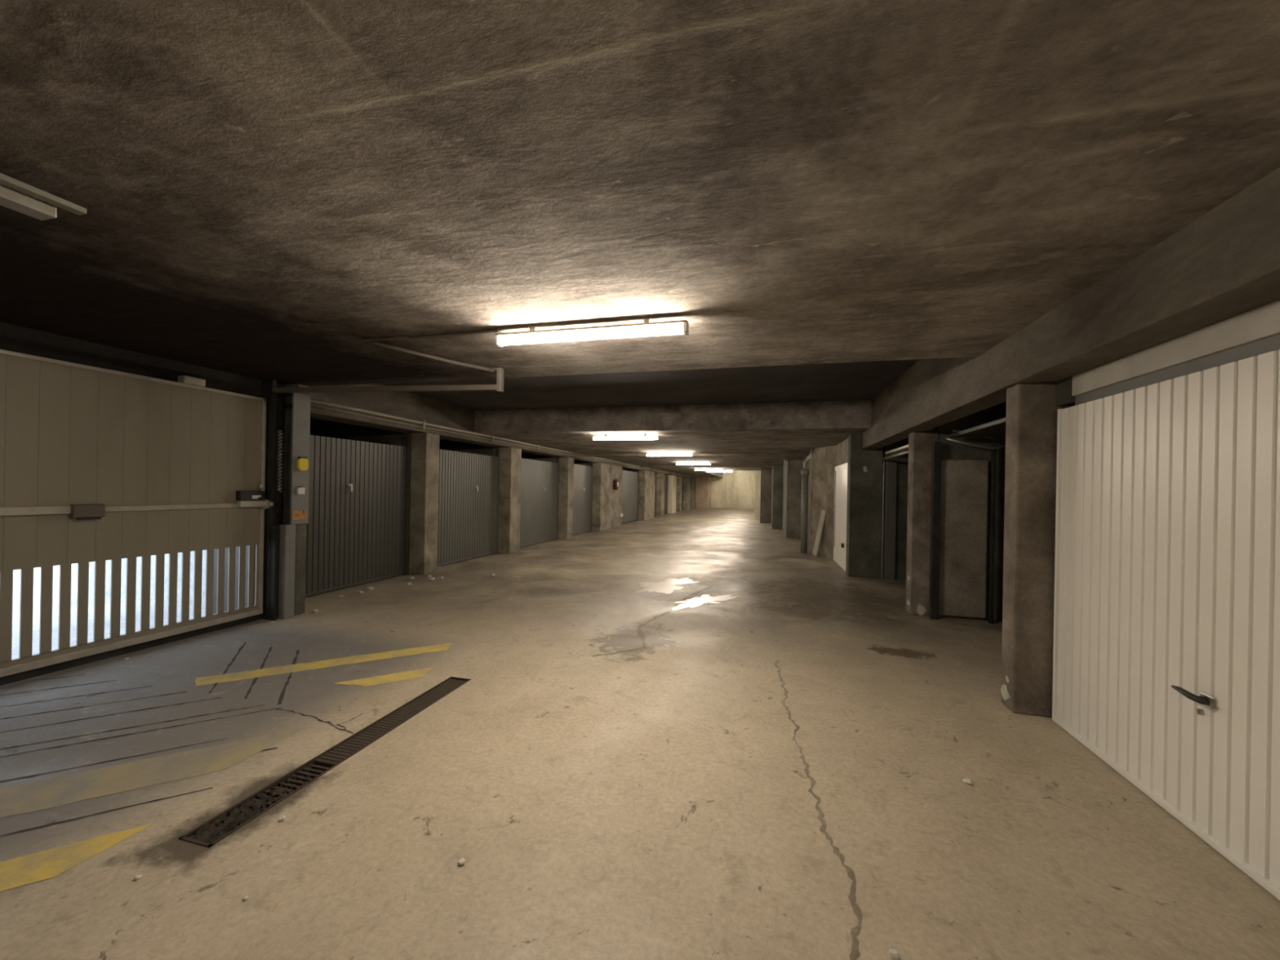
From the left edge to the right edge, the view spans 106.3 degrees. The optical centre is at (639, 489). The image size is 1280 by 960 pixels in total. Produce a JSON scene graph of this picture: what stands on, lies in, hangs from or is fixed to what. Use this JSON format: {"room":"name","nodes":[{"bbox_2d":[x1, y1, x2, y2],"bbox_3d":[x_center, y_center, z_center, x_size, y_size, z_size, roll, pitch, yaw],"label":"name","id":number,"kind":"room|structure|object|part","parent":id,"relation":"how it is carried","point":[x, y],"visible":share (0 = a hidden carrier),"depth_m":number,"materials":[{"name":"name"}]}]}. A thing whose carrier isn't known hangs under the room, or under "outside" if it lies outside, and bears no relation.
{"room":"parking garage","nodes":[
{"label":"parking garage","id":0,"kind":"room"},
{"bbox_2d":[0,321,262,397],"bbox_3d":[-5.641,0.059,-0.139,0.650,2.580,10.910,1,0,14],"label":"ceiling beam","id":1,"kind":"structure","parent":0,"point":[13,338],"depth_m":3.91,"materials":[{"name":"concrete"}]},
{"bbox_2d":[88,549,206,606],"bbox_3d":[-5.799,-0.154,5.831,2.650,3.000,0.150,1,0,14],"label":"wall","id":2,"kind":"structure","parent":0,"point":[108,562],"depth_m":5.76,"materials":[{"name":"concrete"}]},
{"bbox_2d":[310,417,404,446],"bbox_3d":[-5.049,-0.101,8.328,2.455,2.920,0.140,1,0,14],"label":"wall partition","id":3,"kind":"structure","parent":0,"point":[322,428],"depth_m":8.22,"materials":[{"name":"concrete"}]},
{"bbox_2d":[305,432,411,596],"bbox_3d":[-4.055,0.232,6.701,0.125,2.290,2.350,1,0,14],"label":"garage door","id":4,"kind":"structure","parent":3,"relation":"in","point":[357,528],"depth_m":6.79,"materials":[{"name":"grey paint"}]},
{"bbox_3d":[-4.018,-0.021,6.667,0.045,0.106,0.044,1,0,14],"label":"door handle","id":5,"kind":"part","parent":4,"relation":"part of","materials":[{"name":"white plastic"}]},
{"bbox_3d":[-4.052,1.346,6.695,0.017,0.038,2.230,1,0,14],"label":"rail","id":6,"kind":"part","parent":4,"relation":"part of","materials":[{"name":"metal"}]},
{"bbox_3d":[-4.079,0.232,6.707,0.075,2.290,2.350,1,0,14],"label":"door frame","id":7,"kind":"part","parent":4,"relation":"part of","materials":[{"name":"paint"}]},
{"bbox_2d":[439,440,493,456],"bbox_3d":[-4.374,-0.089,10.942,2.455,2.920,0.140,1,0,14],"label":"wall partition","id":8,"kind":"structure","parent":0,"point":[453,446],"depth_m":10.75,"materials":[{"name":"concrete"}]},
{"bbox_2d":[437,447,499,566],"bbox_3d":[-3.382,0.244,9.306,0.125,2.290,2.370,1,0,14],"label":"garage door","id":9,"kind":"structure","parent":8,"relation":"in","point":[468,482],"depth_m":9.32,"materials":[{"name":"grey paint"}]},
{"bbox_3d":[-3.379,1.358,9.300,0.017,0.038,2.250,1,0,14],"label":"rail","id":10,"kind":"part","parent":9,"relation":"part of","materials":[{"name":"metal"}]},
{"bbox_3d":[-3.406,0.244,9.312,0.075,2.290,2.370,1,0,14],"label":"door frame","id":11,"kind":"part","parent":9,"relation":"part of","materials":[{"name":"paint"}]},
{"bbox_2d":[521,452,554,462],"bbox_3d":[-3.591,-0.075,13.973,2.455,2.920,0.140,1,0,14],"label":"wall partition","id":12,"kind":"structure","parent":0,"point":[525,455],"depth_m":13.73,"materials":[{"name":"concrete"}]},
{"bbox_2d":[520,457,559,547],"bbox_3d":[-2.638,0.258,12.186,0.125,2.290,2.680,1,0,14],"label":"garage door","id":13,"kind":"structure","parent":12,"relation":"in","point":[539,512],"depth_m":12.30,"materials":[{"name":"grey paint"}]},
{"bbox_3d":[-2.635,1.372,12.180,0.017,0.038,2.560,1,0,14],"label":"rail","id":14,"kind":"part","parent":13,"relation":"part of","materials":[{"name":"metal"}]},
{"bbox_3d":[-2.663,0.257,12.192,0.075,2.290,2.680,1,0,14],"label":"door frame","id":15,"kind":"part","parent":13,"relation":"part of","materials":[{"name":"paint"}]},
{"bbox_2d":[573,460,588,466],"bbox_3d":[-2.898,-0.062,16.654,2.455,2.920,0.140,1,0,14],"label":"wall partition","id":16,"kind":"structure","parent":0,"point":[575,462],"depth_m":16.36,"materials":[{"name":"concrete"}]},
{"bbox_2d":[573,462,593,535],"bbox_3d":[-1.905,0.271,15.023,0.125,2.290,2.360,1,0,14],"label":"garage door","id":17,"kind":"structure","parent":16,"relation":"in","point":[583,474],"depth_m":15.28,"materials":[{"name":"grey paint"}]},
{"bbox_3d":[-1.902,1.385,15.017,0.017,0.038,2.240,1,0,14],"label":"rail","id":18,"kind":"part","parent":17,"relation":"part of","materials":[{"name":"metal"}]},
{"bbox_3d":[-1.930,0.270,15.029,0.075,2.290,2.360,1,0,14],"label":"door frame","id":19,"kind":"part","parent":17,"relation":"part of","materials":[{"name":"paint"}]},
{"bbox_2d":[622,468,635,471],"bbox_3d":[-1.360,-0.035,22.609,2.455,2.920,0.140,1,0,14],"label":"wall partition","id":20,"kind":"structure","parent":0,"point":[625,469],"depth_m":22.32,"materials":[{"name":"concrete"}]},
{"bbox_2d":[621,470,639,523],"bbox_3d":[-0.547,0.295,20.373,0.080,2.290,3.580,1,0,14],"label":"garage door","id":21,"kind":"structure","parent":20,"relation":"in","point":[630,480],"depth_m":20.68,"materials":[{"name":"grey paint"}]},
{"bbox_2d":[0,0,1279,477],"bbox_3d":[3.292,-1.526,16.431,14.900,1.130,47.450,1,0,14],"label":"ceiling","id":22,"kind":"structure","parent":0,"point":[268,189],"depth_m":1.65,"materials":[{"name":"concrete"}]},
{"bbox_2d":[0,173,86,220],"bbox_3d":[-3.322,-1.030,1.772,2.445,0.219,0.660,1,0,14],"label":"ceiling lamp","id":23,"kind":"object","parent":22,"relation":"attached to","point":[16,195],"visible":1,"depth_m":1.69,"materials":[{"name":"metal"}]},
{"bbox_3d":[-2.189,-1.016,1.681,0.085,0.052,0.170,1,0,14],"label":"chain","id":24,"kind":"part","parent":23,"relation":"part of","materials":[{"name":"metal"}]},
{"bbox_2d":[271,367,504,392],"bbox_3d":[-2.555,-1.021,4.724,2.675,0.209,0.070,1,0,14],"label":"rail","id":25,"kind":"object","parent":22,"relation":"attached to","point":[499,387],"visible":1,"depth_m":4.63,"materials":[{"name":"metal"}]},
{"bbox_2d":[361,328,497,341],"bbox_3d":[-1.512,-1.096,3.447,1.111,0.023,0.071,1,0,14],"label":"conduit","id":26,"kind":"object","parent":22,"relation":"attached to","point":[404,337],"visible":1,"depth_m":3.45,"materials":[{"name":"metal"}]},
{"bbox_2d":[371,340,494,372],"bbox_3d":[-1.688,-1.096,4.014,0.080,0.032,1.056,1,0,39],"label":"conduit","id":27,"kind":"object","parent":22,"relation":"attached to","point":[378,343],"visible":0.95,"depth_m":3.96,"materials":[{"name":"metal"}]},
{"bbox_2d":[494,315,688,347],"bbox_3d":[-0.341,-1.024,3.109,1.310,0.125,0.066,1,0,14],"label":"ceiling lamp","id":28,"kind":"object","parent":22,"relation":"attached to","point":[646,328],"visible":1,"depth_m":3.08,"materials":[{"name":"paint"}]},
{"bbox_2d":[497,324,683,345],"bbox_3d":[-0.341,-0.994,3.109,1.260,0.056,0.056,1,0,14],"label":"diffuser","id":29,"kind":"object","parent":28,"relation":"attached to","point":[622,331],"depth_m":3.08,"materials":[{"name":"white"}]},
{"bbox_2d":[591,433,659,440],"bbox_3d":[-0.276,-0.969,8.958,1.290,0.113,0.066,1,0,14],"label":"ceiling lamp","id":30,"kind":"object","parent":22,"relation":"attached to","point":[645,437],"visible":1,"depth_m":8.93,"materials":[{"name":"paint"}]},
{"bbox_2d":[593,436,657,439],"bbox_3d":[-0.277,-0.945,8.958,1.240,0.056,0.056,1,0,14],"label":"diffuser","id":31,"kind":"object","parent":30,"relation":"attached to","point":[594,437],"depth_m":8.94,"materials":[{"name":"white"}]},
{"bbox_2d":[645,452,693,456],"bbox_3d":[0.799,-0.949,13.121,1.290,0.113,0.066,1,0,14],"label":"ceiling lamp","id":32,"kind":"object","parent":22,"relation":"attached to","point":[655,454],"visible":0.99,"depth_m":13.10,"materials":[{"name":"white"}]},
{"bbox_2d":[647,453,691,456],"bbox_3d":[0.799,-0.926,13.121,1.240,0.056,0.056,1,0,14],"label":"diffuser","id":33,"kind":"object","parent":32,"relation":"attached to","point":[648,455],"depth_m":13.10,"materials":[{"name":"white"}]},
{"bbox_2d":[675,462,711,465],"bbox_3d":[1.949,-0.929,17.575,1.290,0.113,0.066,1,0,14],"label":"ceiling lamp","id":34,"kind":"object","parent":22,"relation":"attached to","point":[682,463],"visible":0.99,"depth_m":17.55,"materials":[{"name":"white"}]},
{"bbox_2d":[676,463,710,465],"bbox_3d":[1.949,-0.905,17.575,1.240,0.056,0.056,1,0,14],"label":"diffuser","id":35,"kind":"object","parent":34,"relation":"attached to","point":[677,464],"depth_m":17.55,"materials":[{"name":"white"}]},
{"bbox_2d":[694,468,722,471],"bbox_3d":[3.175,-0.906,22.320,1.290,0.113,0.066,1,0,14],"label":"ceiling lamp","id":36,"kind":"object","parent":22,"relation":"attached to","point":[716,469],"visible":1,"depth_m":22.29,"materials":[{"name":"white"}]},
{"bbox_2d":[694,469,721,471],"bbox_3d":[3.174,-0.883,22.320,1.240,0.056,0.056,1,0,14],"label":"diffuser","id":37,"kind":"object","parent":36,"relation":"attached to","point":[695,469],"depth_m":22.25,"materials":[{"name":"white"}]},
{"bbox_2d":[706,470,732,471],"bbox_3d":[3.964,-0.892,23.975,1.290,0.113,0.066,1,0,14],"label":"ceiling lamp","id":38,"kind":"object","parent":22,"relation":"attached to","point":[706,470],"visible":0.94,"depth_m":23.99,"materials":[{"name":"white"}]},
{"bbox_2d":[706,471,732,471],"bbox_3d":[3.963,-0.869,23.975,1.240,0.056,0.056,1,0,14],"label":"diffuser","id":39,"kind":"object","parent":38,"relation":"attached to","point":[707,471],"depth_m":23.94,"materials":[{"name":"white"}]},
{"bbox_2d":[0,507,1279,959],"bbox_3d":[3.235,1.633,16.431,14.900,0.252,47.450,1,0,14],"label":"floor","id":40,"kind":"structure","parent":0,"point":[776,770],"depth_m":2.30,"materials":[{"name":"concrete"}]},
{"bbox_2d":[0,823,152,891],"bbox_3d":[-3.142,1.392,1.265,2.649,0.001,0.208,1,0,-31],"label":"floor marking","id":41,"kind":"object","parent":40,"relation":"on","point":[51,863],"depth_m":1.82,"materials":[{"name":"yellow paint"}]},
{"bbox_2d":[133,874,142,879],"bbox_3d":[-1.826,1.412,1.747,0.024,0.012,0.024,1,0,14],"label":"paper scrap","id":42,"kind":"object","parent":40,"relation":"on","point":[139,876],"visible":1,"depth_m":1.74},
{"bbox_2d":[0,728,304,817],"bbox_3d":[-3.067,1.394,2.016,2.708,0.001,0.321,1,0,-31],"label":"floor marking","id":43,"kind":"object","parent":40,"relation":"on","point":[56,791],"depth_m":2.34,"materials":[{"name":"yellow paint"}]},
{"bbox_2d":[213,379,284,620],"bbox_3d":[-4.190,0.111,5.200,0.790,2.528,0.255,1,0,14],"label":"gate post","id":44,"kind":"object","parent":40,"relation":"on","point":[274,401],"visible":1,"depth_m":5.07,"materials":[{"name":"black metal"}]},
{"bbox_2d":[0,349,273,685],"bbox_3d":[-4.291,0.171,3.664,0.165,2.397,2.990,1,0,14],"label":"gate","id":45,"kind":"object","parent":44,"relation":"attached to","point":[98,464],"visible":1,"depth_m":3.92,"materials":[{"name":"metal"}]},
{"bbox_3d":[-3.979,0.152,4.910,0.055,0.063,0.240,1,0,14],"label":"lock plate","id":46,"kind":"part","parent":45,"relation":"part of","materials":[{"name":"paint"}]},
{"bbox_2d":[278,815,285,821],"bbox_3d":[-1.539,1.415,2.063,0.025,0.015,0.029,1,0,14],"label":"paper scrap","id":47,"kind":"object","parent":40,"relation":"on","point":[282,818],"visible":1,"depth_m":2.06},
{"bbox_2d":[277,524,295,619],"bbox_3d":[-3.791,0.882,5.150,0.095,1.000,0.115,1,0,14],"label":"post","id":48,"kind":"object","parent":40,"relation":"on","point":[286,546],"visible":1,"depth_m":5.10,"materials":[{"name":"grey paint"}]},
{"bbox_2d":[280,383,308,615],"bbox_3d":[-4.117,0.111,5.385,0.820,2.529,0.130,1,0,14],"label":"concrete pillar","id":49,"kind":"structure","parent":40,"relation":"on","point":[300,529],"depth_m":5.26,"materials":[{"name":"concrete"}]},
{"bbox_2d":[289,392,310,524],"bbox_3d":[-3.708,-0.327,5.240,0.023,1.420,0.200,1,0,14],"label":"panel","id":50,"kind":"object","parent":49,"relation":"attached to","point":[300,407],"visible":0.8,"depth_m":5.22,"materials":[{"name":"grey paint"}]},
{"bbox_2d":[292,510,307,519],"bbox_3d":[-3.705,0.283,5.231,0.010,0.100,0.180,1,0,14],"label":"sign","id":51,"kind":"object","parent":50,"relation":"attached to","point":[296,514],"visible":1,"depth_m":5.23,"materials":[{"name":"orange"}]},
{"bbox_2d":[296,485,305,494],"bbox_3d":[-3.692,0.014,5.224,0.025,0.090,0.080,1,0,14],"label":"control box","id":52,"kind":"object","parent":50,"relation":"attached to","point":[300,490],"visible":1,"depth_m":5.21,"materials":[{"name":"white plastic"}]},
{"bbox_2d":[297,456,308,471],"bbox_3d":[-3.681,-0.275,5.238,0.030,0.153,0.110,1,0,14],"label":"box","id":53,"kind":"object","parent":50,"relation":"attached to","point":[302,463],"visible":1,"depth_m":5.22,"materials":[{"name":"yellow plastic"}]},
{"bbox_2d":[195,643,451,685],"bbox_3d":[-2.455,1.405,3.896,1.769,0.001,0.199,1,0,-30],"label":"floor marking","id":54,"kind":"object","parent":40,"relation":"on","point":[202,681],"depth_m":3.82,"materials":[{"name":"yellow paint"}]},
{"bbox_2d":[177,676,471,847],"bbox_3d":[-1.569,1.494,2.769,0.170,0.156,1.750,1,0,14],"label":"floor drain","id":55,"kind":"object","parent":40,"relation":"on","point":[223,824],"visible":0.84,"depth_m":2.42,"materials":[{"name":"metal"}]},
{"bbox_2d":[333,667,432,686],"bbox_3d":[-1.895,1.415,3.578,0.662,0.001,0.183,1,0,-30],"label":"floor marking","id":56,"kind":"object","parent":40,"relation":"on","point":[402,676],"depth_m":3.58,"materials":[{"name":"yellow paint"}]},
{"bbox_2d":[404,432,439,574],"bbox_3d":[-3.645,0.234,7.979,0.440,2.300,0.330,1,0,14],"label":"concrete pillar","id":57,"kind":"structure","parent":40,"relation":"on","point":[424,467],"depth_m":7.82,"materials":[{"name":"concrete"}]},
{"bbox_2d":[457,857,465,865],"bbox_3d":[-0.684,1.431,1.842,0.027,0.014,0.028,1,0,-29],"label":"paper scrap","id":58,"kind":"object","parent":40,"relation":"on","point":[462,860],"visible":1,"depth_m":1.84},
{"bbox_2d":[493,447,521,553],"bbox_3d":[-2.954,0.247,10.651,0.440,2.300,0.450,1,0,14],"label":"concrete pillar","id":59,"kind":"structure","parent":40,"relation":"on","point":[510,458],"depth_m":10.44,"materials":[{"name":"concrete"}]},
{"bbox_2d":[554,457,573,539],"bbox_3d":[-2.177,0.261,13.662,0.440,2.300,0.410,1,0,14],"label":"concrete pillar","id":60,"kind":"structure","parent":40,"relation":"on","point":[566,480],"depth_m":13.46,"materials":[{"name":"concrete"}]},
{"bbox_2d":[588,462,622,531],"bbox_3d":[-1.223,0.278,17.356,0.440,2.300,2.500,1,0,14],"label":"concrete pillar","id":61,"kind":"structure","parent":40,"relation":"on","point":[606,501],"depth_m":16.65,"materials":[{"name":"concrete"}]},
{"bbox_2d":[613,478,617,489],"bbox_3d":[-0.875,-0.178,17.470,0.158,0.425,0.210,1,0,14],"label":"fire extinguisher","id":62,"kind":"object","parent":61,"relation":"attached to","point":[615,481],"visible":1,"depth_m":17.41,"materials":[{"name":"red paint"}]},
{"bbox_2d":[635,470,655,520],"bbox_3d":[0.265,0.305,23.117,0.440,2.300,2.100,1,0,14],"label":"concrete pillar","id":63,"kind":"structure","parent":40,"relation":"on","point":[646,478],"depth_m":22.37,"materials":[{"name":"concrete"}]},
{"bbox_2d":[654,473,656,516],"bbox_3d":[0.631,0.316,24.933,0.080,2.290,1.600,1,0,14],"label":"garage door","id":64,"kind":"structure","parent":40,"relation":"on","point":[655,473],"depth_m":25.51,"materials":[{"name":"grey paint"}]},
{"bbox_2d":[655,473,664,516],"bbox_3d":[1.028,0.319,26.070,0.440,2.300,0.800,1,0,14],"label":"concrete pillar","id":65,"kind":"structure","parent":40,"relation":"on","point":[660,508],"depth_m":25.68,"materials":[{"name":"concrete"}]},
{"bbox_2d":[633,577,697,594],"bbox_3d":[0.346,1.456,7.298,0.760,0.004,1.557,1,0,31],"label":"puddle","id":66,"kind":"object","parent":40,"relation":"on","point":[667,586],"visible":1,"depth_m":7.21,"materials":[{"name":"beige liquid"}]},
{"bbox_2d":[663,475,667,514],"bbox_3d":[1.331,0.329,27.644,0.080,2.290,2.400,1,0,14],"label":"garage door","id":67,"kind":"structure","parent":40,"relation":"on","point":[665,509],"depth_m":28.26,"materials":[{"name":"grey paint"}]},
{"bbox_2d":[665,475,676,513],"bbox_3d":[1.891,0.334,29.410,0.440,2.300,1.300,1,0,14],"label":"concrete pillar","id":68,"kind":"structure","parent":40,"relation":"on","point":[672,480],"depth_m":28.79,"materials":[{"name":"concrete"}]},
{"bbox_2d":[675,476,682,511],"bbox_3d":[2.491,0.345,31.734,0.440,2.300,0.700,1,0,14],"label":"concrete pillar","id":69,"kind":"structure","parent":40,"relation":"on","point":[679,479],"depth_m":31.38,"materials":[{"name":"concrete"}]},
{"bbox_2d":[681,478,683,510],"bbox_3d":[2.769,0.355,33.212,0.080,2.290,2.300,1,0,14],"label":"garage door","id":70,"kind":"structure","parent":40,"relation":"on","point":[682,478],"depth_m":34.03,"materials":[{"name":"grey paint"}]},
{"bbox_2d":[682,477,690,510],"bbox_3d":[3.329,0.360,34.978,0.440,2.300,1.400,1,0,14],"label":"concrete pillar","id":71,"kind":"structure","parent":40,"relation":"on","point":[686,482],"depth_m":34.31,"materials":[{"name":"concrete"}]},
{"bbox_2d":[695,476,711,508],"bbox_3d":[5.208,0.294,39.269,0.950,2.500,2.250,1,0,14],"label":"pier","id":72,"kind":"object","parent":40,"relation":"on","point":[703,499],"visible":0.96,"depth_m":38.21,"materials":[{"name":"concrete"}]},
{"bbox_2d":[671,594,739,610],"bbox_3d":[0.801,1.464,6.239,0.445,0.004,1.290,1,0,42],"label":"puddle","id":73,"kind":"object","parent":40,"relation":"on","point":[694,602],"visible":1,"depth_m":6.25,"materials":[{"name":"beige liquid"}]},
{"bbox_2d":[812,509,826,556],"bbox_3d":[4.050,0.995,10.834,0.329,1.055,0.103,1,0,41],"label":"plank","id":74,"kind":"object","parent":40,"relation":"on","point":[822,518],"visible":1,"depth_m":10.81,"materials":[{"name":"wood"}]},
{"bbox_2d":[845,434,883,577],"bbox_3d":[3.921,0.286,8.398,0.520,2.470,0.275,1,0,14],"label":"concrete pillar","id":75,"kind":"structure","parent":40,"relation":"on","point":[864,467],"depth_m":8.28,"materials":[{"name":"paint"}]},
{"bbox_2d":[884,460,897,580],"bbox_3d":[4.229,0.526,8.108,0.150,2.000,0.100,1,0,14],"label":"leaning board","id":76,"kind":"object","parent":40,"relation":"on","point":[891,465],"visible":1,"depth_m":8.06,"materials":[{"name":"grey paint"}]},
{"bbox_2d":[888,948,900,959],"bbox_3d":[0.796,1.456,1.503,0.034,0.017,0.031,1,0,14],"label":"paper scrap","id":77,"kind":"object","parent":40,"relation":"on","point":[894,953],"visible":1,"depth_m":1.50,"materials":[{"name":"paper"}]},
{"bbox_2d":[905,431,938,615],"bbox_3d":[3.425,0.413,5.835,0.273,2.202,0.225,1,0,14],"label":"concrete pillar","id":78,"kind":"structure","parent":40,"relation":"on","point":[920,443],"depth_m":5.75,"materials":[{"name":"paint"}]},
{"bbox_2d":[928,441,942,619],"bbox_3d":[3.443,0.482,5.595,0.085,2.060,0.060,1,0,14],"label":"post","id":79,"kind":"object","parent":40,"relation":"on","point":[936,446],"visible":1,"depth_m":5.57,"materials":[{"name":"black metal"}]},
{"bbox_2d":[938,459,988,617],"bbox_3d":[3.750,0.573,5.598,0.520,1.830,0.040,1,0,14],"label":"wall","id":80,"kind":"structure","parent":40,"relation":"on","point":[964,482],"depth_m":5.58,"materials":[{"name":"concrete"}]},
{"bbox_2d":[962,777,973,784],"bbox_3d":[1.649,1.470,2.414,0.042,0.020,0.042,1,0,14],"label":"paper scrap","id":81,"kind":"object","parent":40,"relation":"on","point":[967,780],"visible":1,"depth_m":2.41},
{"bbox_2d":[988,441,996,623],"bbox_3d":[3.995,0.492,5.442,0.030,2.060,0.060,1,0,14],"label":"post","id":82,"kind":"object","parent":40,"relation":"on","point":[993,452],"visible":1,"depth_m":5.42,"materials":[{"name":"black metal"}]},
{"bbox_2d":[1000,382,1058,717],"bbox_3d":[2.692,0.399,3.238,0.353,2.200,0.180,1,0,14],"label":"concrete pillar","id":83,"kind":"structure","parent":40,"relation":"on","point":[1031,416],"depth_m":3.17,"materials":[{"name":"paint"}]},
{"bbox_2d":[378,359,919,410],"bbox_3d":[0.667,-1.788,6.255,14.900,0.700,3.870,1,0,14],"label":"ceiling","id":84,"kind":"structure","parent":0,"point":[858,380],"depth_m":6.83,"materials":[{"name":"concrete"}]},
{"bbox_2d":[689,475,696,509],"bbox_3d":[4.156,0.275,38.095,0.500,2.500,5.050,1,0,14],"label":"wall","id":85,"kind":"structure","parent":0,"point":[693,479],"depth_m":36.63,"materials":[{"name":"concrete"}]},
{"bbox_2d":[308,383,690,478],"bbox_3d":[-0.368,-1.167,20.582,0.450,0.620,31.140,1,0,14],"label":"ceiling beam","id":86,"kind":"structure","parent":85,"relation":"attached to","point":[402,404],"depth_m":7.55,"materials":[{"name":"concrete"}]},
{"bbox_2d":[310,398,690,477],"bbox_3d":[-0.130,-0.958,20.488,0.065,0.130,31.000,1,0,14],"label":"pipe","id":87,"kind":"object","parent":85,"relation":"attached to","point":[422,423],"visible":0.94,"depth_m":8.02,"materials":[{"name":"metal"}]},
{"bbox_2d":[711,470,755,508],"bbox_3d":[9.240,-0.184,39.547,14.900,3.600,0.300,1,0,14],"label":"wall","id":88,"kind":"structure","parent":0,"point":[735,489],"depth_m":39.76,"materials":[{"name":"concrete"}]},
{"bbox_2d":[755,470,760,519],"bbox_3d":[10.936,-0.028,30.768,6.620,3.350,15.850,1,0,14],"label":"wall","id":89,"kind":"structure","parent":0,"point":[757,480],"depth_m":23.89,"materials":[{"name":"concrete"}]},
{"bbox_2d":[760,468,772,523],"bbox_3d":[8.801,0.373,21.996,6.350,2.470,2.200,1,0,14],"label":"wall","id":90,"kind":"structure","parent":0,"point":[766,473],"depth_m":21.66,"materials":[{"name":"concrete"}]},
{"bbox_2d":[770,459,802,537],"bbox_3d":[7.933,0.358,17.676,5.870,2.470,6.600,1,0,14],"label":"wall","id":91,"kind":"structure","parent":0,"point":[792,477],"depth_m":15.12,"materials":[{"name":"concrete"}]},
{"bbox_2d":[583,453,808,467],"bbox_3d":[2.503,-0.955,17.019,6.900,0.060,7.000,1,0,14],"label":"trim","id":92,"kind":"structure","parent":91,"relation":"attached to","point":[586,455],"depth_m":14.12,"materials":[{"name":"concrete"}]},
{"bbox_2d":[802,453,809,546],"bbox_3d":[7.055,0.342,12.636,5.050,2.470,3.600,1,0,14],"label":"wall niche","id":93,"kind":"object","parent":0,"point":[806,457],"visible":0.07,"depth_m":12.77,"materials":[{"name":"concrete"}]},
{"bbox_2d":[808,438,848,559],"bbox_3d":[6.192,0.327,9.476,5.140,2.470,2.950,1,0,14],"label":"wall","id":94,"kind":"structure","parent":0,"point":[824,461],"depth_m":10.79,"materials":[{"name":"concrete"}]},
{"bbox_2d":[800,448,813,553],"bbox_3d":[3.961,0.281,11.377,0.185,2.481,0.327,1,0,-37],"label":"pipe","id":95,"kind":"object","parent":94,"relation":"attached to","point":[805,471],"visible":1,"depth_m":11.37,"materials":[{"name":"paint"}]},
{"bbox_2d":[833,462,847,571],"bbox_3d":[3.951,0.516,9.496,0.078,1.990,1.670,1,0,14],"label":"service door","id":96,"kind":"structure","parent":94,"relation":"in","point":[841,471],"depth_m":9.44,"materials":[{"name":"beige paint"}]},
{"bbox_2d":[880,437,908,579],"bbox_3d":[6.248,0.163,7.800,4.200,2.800,0.270,1,0,14],"label":"wall partition","id":97,"kind":"structure","parent":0,"point":[902,460],"depth_m":8.13,"materials":[{"name":"metal"}]},
{"bbox_2d":[880,459,884,578],"bbox_3d":[4.146,0.500,8.197,0.020,2.050,0.030,1,0,14],"label":"door frame","id":98,"kind":"structure","parent":97,"relation":"attached to","point":[884,460],"depth_m":8.18,"materials":[{"name":"metal"}]},
{"bbox_2d":[933,401,1006,621],"bbox_3d":[5.597,0.091,5.278,4.200,2.920,0.180,1,0,14],"label":"wall partition","id":99,"kind":"structure","parent":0,"point":[951,450],"depth_m":5.58,"materials":[{"name":"concrete"}]},
{"bbox_2d":[860,167,1279,449],"bbox_3d":[1.945,-1.075,0.535,0.260,0.720,16.000,1,0,14],"label":"ceiling beam","id":100,"kind":"structure","parent":99,"relation":"attached to","point":[1224,264],"depth_m":2.25,"materials":[{"name":"concrete"}]},
{"bbox_3d":[8.222,-0.002,15.150,4.660,3.200,47.450,1,0,14],"label":"wall","id":101,"kind":"structure","parent":0,"visible":0},
{"bbox_2d":[880,444,908,460],"bbox_3d":[4.602,-0.535,6.818,1.720,0.134,2.000,1,0,14],"label":"garage door","id":102,"kind":"structure","parent":101,"relation":"in","point":[904,450],"depth_m":7.25,"materials":[{"name":"beige paint"}]},
{"bbox_3d":[4.639,-0.584,6.861,1.670,0.035,1.800,1,0,14],"label":"door panel","id":103,"kind":"part","parent":102,"relation":"part of","materials":[{"name":"beige paint"}]},
{"bbox_2d":[946,417,1005,449],"bbox_3d":[4.247,-0.542,4.250,2.123,0.221,2.050,1,0,14],"label":"garage door","id":104,"kind":"structure","parent":101,"relation":"in","point":[996,428],"depth_m":5.07,"materials":[{"name":"black metal"}]},
{"bbox_3d":[3.972,-0.547,5.175,1.101,0.221,0.359,1,0,42],"label":"lifting arm","id":105,"kind":"part","parent":104,"relation":"part of","materials":[{"name":"metal"}]},
{"bbox_3d":[4.283,-0.593,4.241,2.050,0.040,2.050,1,0,14],"label":"door panel","id":106,"kind":"part","parent":104,"relation":"part of","materials":[{"name":"beige paint"}]},
{"bbox_2d":[1052,299,1279,900],"bbox_3d":[2.434,0.394,1.937,0.202,2.200,2.472,1,0,14],"label":"garage door","id":107,"kind":"structure","parent":101,"relation":"in","point":[1166,635],"depth_m":2.18,"materials":[{"name":"beige paint"}]},
{"bbox_3d":[2.464,-0.643,1.851,0.138,0.124,2.310,1,0,14],"label":"lintel panel","id":108,"kind":"part","parent":107,"relation":"part of","materials":[{"name":"paint"}]},
{"bbox_3d":[2.472,-0.543,1.848,0.118,0.075,2.310,1,0,14],"label":"gap rail","id":109,"kind":"part","parent":107,"relation":"part of","materials":[{"name":"metal"}]},
{"bbox_3d":[2.391,0.891,2.079,0.064,0.028,0.172,1,0,14],"label":"door handle","id":110,"kind":"part","parent":107,"relation":"part of","materials":[{"name":"black metal"}]},
{"label":"outside","id":111,"kind":"structure","parent":0,"visible":0},
{"bbox_2d":[11,563,204,658],"bbox_3d":[-9.805,1.349,5.625,10.250,0.150,22.000,1,0,14],"label":"driveway","id":112,"kind":"structure","parent":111,"point":[37,571],"depth_m":5.21,"materials":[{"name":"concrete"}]}
]}

